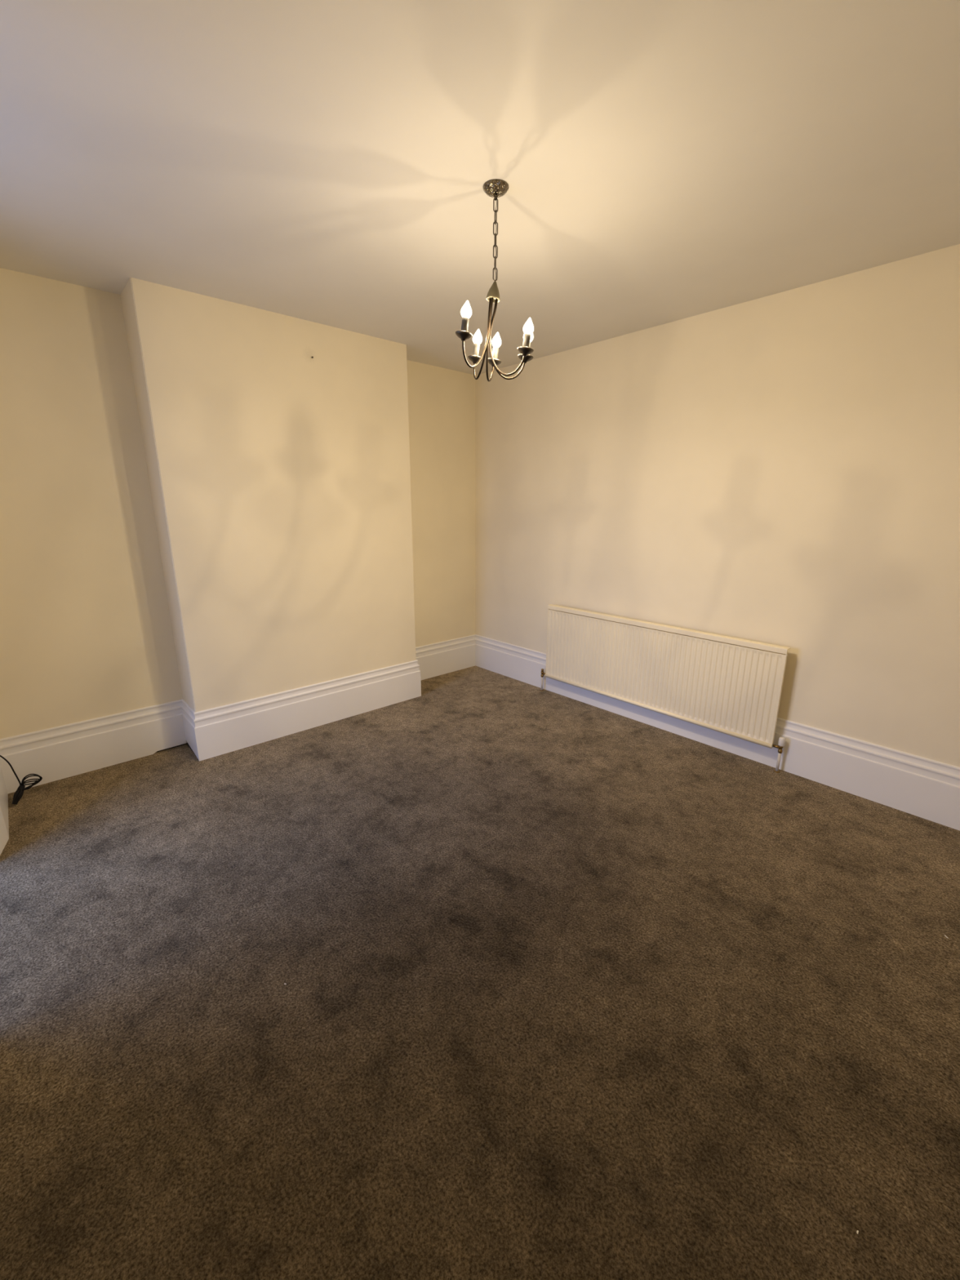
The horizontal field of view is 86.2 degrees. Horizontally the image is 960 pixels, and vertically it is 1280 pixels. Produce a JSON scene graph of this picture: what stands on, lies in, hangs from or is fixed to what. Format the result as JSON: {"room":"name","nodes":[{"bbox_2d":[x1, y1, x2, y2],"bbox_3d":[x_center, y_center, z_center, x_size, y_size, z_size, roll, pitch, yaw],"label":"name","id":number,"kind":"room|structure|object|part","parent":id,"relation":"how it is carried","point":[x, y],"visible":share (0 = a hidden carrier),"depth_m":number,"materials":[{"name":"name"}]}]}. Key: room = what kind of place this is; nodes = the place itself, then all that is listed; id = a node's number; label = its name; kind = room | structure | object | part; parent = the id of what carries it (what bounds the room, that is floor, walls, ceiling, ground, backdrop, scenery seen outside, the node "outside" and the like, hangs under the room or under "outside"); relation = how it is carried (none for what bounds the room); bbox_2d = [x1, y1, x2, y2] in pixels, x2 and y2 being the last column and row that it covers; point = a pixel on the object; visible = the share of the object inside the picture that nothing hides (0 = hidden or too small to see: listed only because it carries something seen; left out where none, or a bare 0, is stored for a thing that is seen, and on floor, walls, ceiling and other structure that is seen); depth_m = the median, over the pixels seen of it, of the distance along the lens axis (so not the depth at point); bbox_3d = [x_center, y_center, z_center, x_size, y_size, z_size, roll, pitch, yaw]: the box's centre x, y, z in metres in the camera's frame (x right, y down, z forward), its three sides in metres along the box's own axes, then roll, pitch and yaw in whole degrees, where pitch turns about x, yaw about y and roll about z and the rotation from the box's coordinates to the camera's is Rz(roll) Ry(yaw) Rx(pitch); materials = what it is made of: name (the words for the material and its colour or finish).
{"room":"empty living room","nodes":[
{"label":"empty living room","id":0,"kind":"room"},
{"bbox_2d":[0,267,182,738],"bbox_3d":[-2.267,-0.506,2.763,0.902,2.550,0.165,-13,20,-40],"label":"wall","id":1,"kind":"structure","parent":0,"point":[86,629],"depth_m":2.71,"materials":[{"name":"beige paint"}]},
{"bbox_2d":[120,277,416,711],"bbox_3d":[-1.245,-0.689,3.469,1.592,2.550,0.452,-13,20,-40],"label":"wall","id":2,"kind":"structure","parent":0,"point":[279,475],"depth_m":3.11,"materials":[{"name":"beige paint"}]},
{"bbox_2d":[181,699,199,759],"bbox_3d":[-1.784,0.551,3.164,0.022,0.304,0.309,-13,20,-40],"label":"baseboard","id":3,"kind":"structure","parent":2,"relation":"attached to","point":[188,714],"depth_m":3.14,"materials":[{"name":"white"}]},
{"bbox_2d":[0,634,475,793],"bbox_3d":[-1.192,0.412,3.698,3.400,0.304,0.334,-13,20,-40],"label":"baseboard","id":4,"kind":"structure","parent":2,"relation":"attached to","point":[228,728],"depth_m":3.20,"materials":[{"name":"white wood"}]},
{"bbox_2d":[406,360,475,647],"bbox_3d":[-0.423,-0.930,4.391,0.906,2.550,0.140,-13,20,-40],"label":"wall","id":5,"kind":"structure","parent":0,"point":[442,402],"depth_m":4.34,"materials":[{"name":"beige paint"}]},
{"bbox_2d":[0,666,959,1279],"bbox_3d":[-0.403,1.042,2.144,4.740,0.120,4.460,-13,20,-40],"label":"floor","id":6,"kind":"structure","parent":0,"point":[574,989],"depth_m":1.57,"materials":[{"name":"grey carpet"}]},
{"bbox_2d":[0,0,959,375],"bbox_3d":[-0.397,-1.540,1.465,4.740,0.120,4.460,-13,20,-40],"label":"ceiling","id":7,"kind":"structure","parent":0,"point":[329,162],"depth_m":1.59,"materials":[{"name":"white paint"}]},
{"bbox_2d":[455,178,533,382],"bbox_3d":[0.067,-1.264,1.836,0.266,0.600,0.343,2,15,8],"label":"chandelier","id":8,"kind":"object","parent":7,"relation":"hanging from","point":[495,188],"visible":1,"depth_m":1.83,"materials":[{"name":"silver metal"}]},
{"bbox_3d":[-0.014,-1.096,1.815,0.029,0.246,0.159,13,20,41],"label":"arm","id":9,"kind":"part","parent":8,"relation":"part of","materials":[{"name":"silver metal"}]},
{"bbox_3d":[0.001,-1.127,1.944,0.025,0.250,0.154,-6,16,-23],"label":"arm","id":10,"kind":"part","parent":8,"relation":"part of","materials":[{"name":"silver metal"}]},
{"bbox_3d":[0.039,-1.125,1.949,0.026,0.256,0.149,1,15,4],"label":"arm","id":11,"kind":"part","parent":8,"relation":"part of","materials":[{"name":"silver metal"}]},
{"bbox_3d":[0.101,-1.105,1.894,0.143,0.262,0.010,-3,15,-11],"label":"arm","id":12,"kind":"part","parent":8,"relation":"part of","materials":[{"name":"silver metal"}]},
{"bbox_3d":[0.098,-1.094,1.850,0.143,0.261,0.025,8,17,27],"label":"arm","id":13,"kind":"part","parent":8,"relation":"part of","materials":[{"name":"silver metal"}]},
{"bbox_2d":[475,244,959,767],"bbox_3d":[1.313,-0.636,3.290,0.140,2.550,4.160,-13,20,-40],"label":"wall","id":14,"kind":"structure","parent":0,"point":[781,468],"depth_m":2.82,"materials":[{"name":"beige paint"}]},
{"bbox_2d":[539,604,790,773],"bbox_3d":[1.129,0.234,3.541,0.100,0.737,1.838,-13,20,-40],"label":"radiator","id":15,"kind":"object","parent":14,"relation":"attached to","point":[735,691],"visible":1,"depth_m":3.33,"materials":[{"name":"beige metal"}]},
{"bbox_2d":[475,634,959,831],"bbox_3d":[1.297,0.477,3.473,0.022,0.304,4.020,-13,20,-40],"label":"baseboard","id":16,"kind":"structure","parent":14,"relation":"attached to","point":[922,787],"depth_m":2.83,"materials":[{"name":"white wood"}]},
{"bbox_3d":[-2.424,-0.349,2.166,0.160,2.550,0.870,-13,20,-40],"label":"wall","id":17,"kind":"structure","parent":0,"visible":0},
{"bbox_2d":[0,764,8,854],"bbox_3d":[-2.305,0.747,2.416,0.140,0.304,0.744,-8,17,-28],"label":"baseboard","id":18,"kind":"structure","parent":17,"relation":"attached to","point":[4,822],"depth_m":2.40,"materials":[{"name":"white wood"}]},
{"bbox_2d":[0,755,42,804],"bbox_3d":[-2.353,0.674,2.610,0.058,0.327,0.175,14,20,41],"label":"cable coil","id":19,"kind":"object","parent":17,"relation":"hanging from","point":[18,794],"visible":1,"depth_m":2.63,"materials":[{"name":"black plastic"}]}
]}

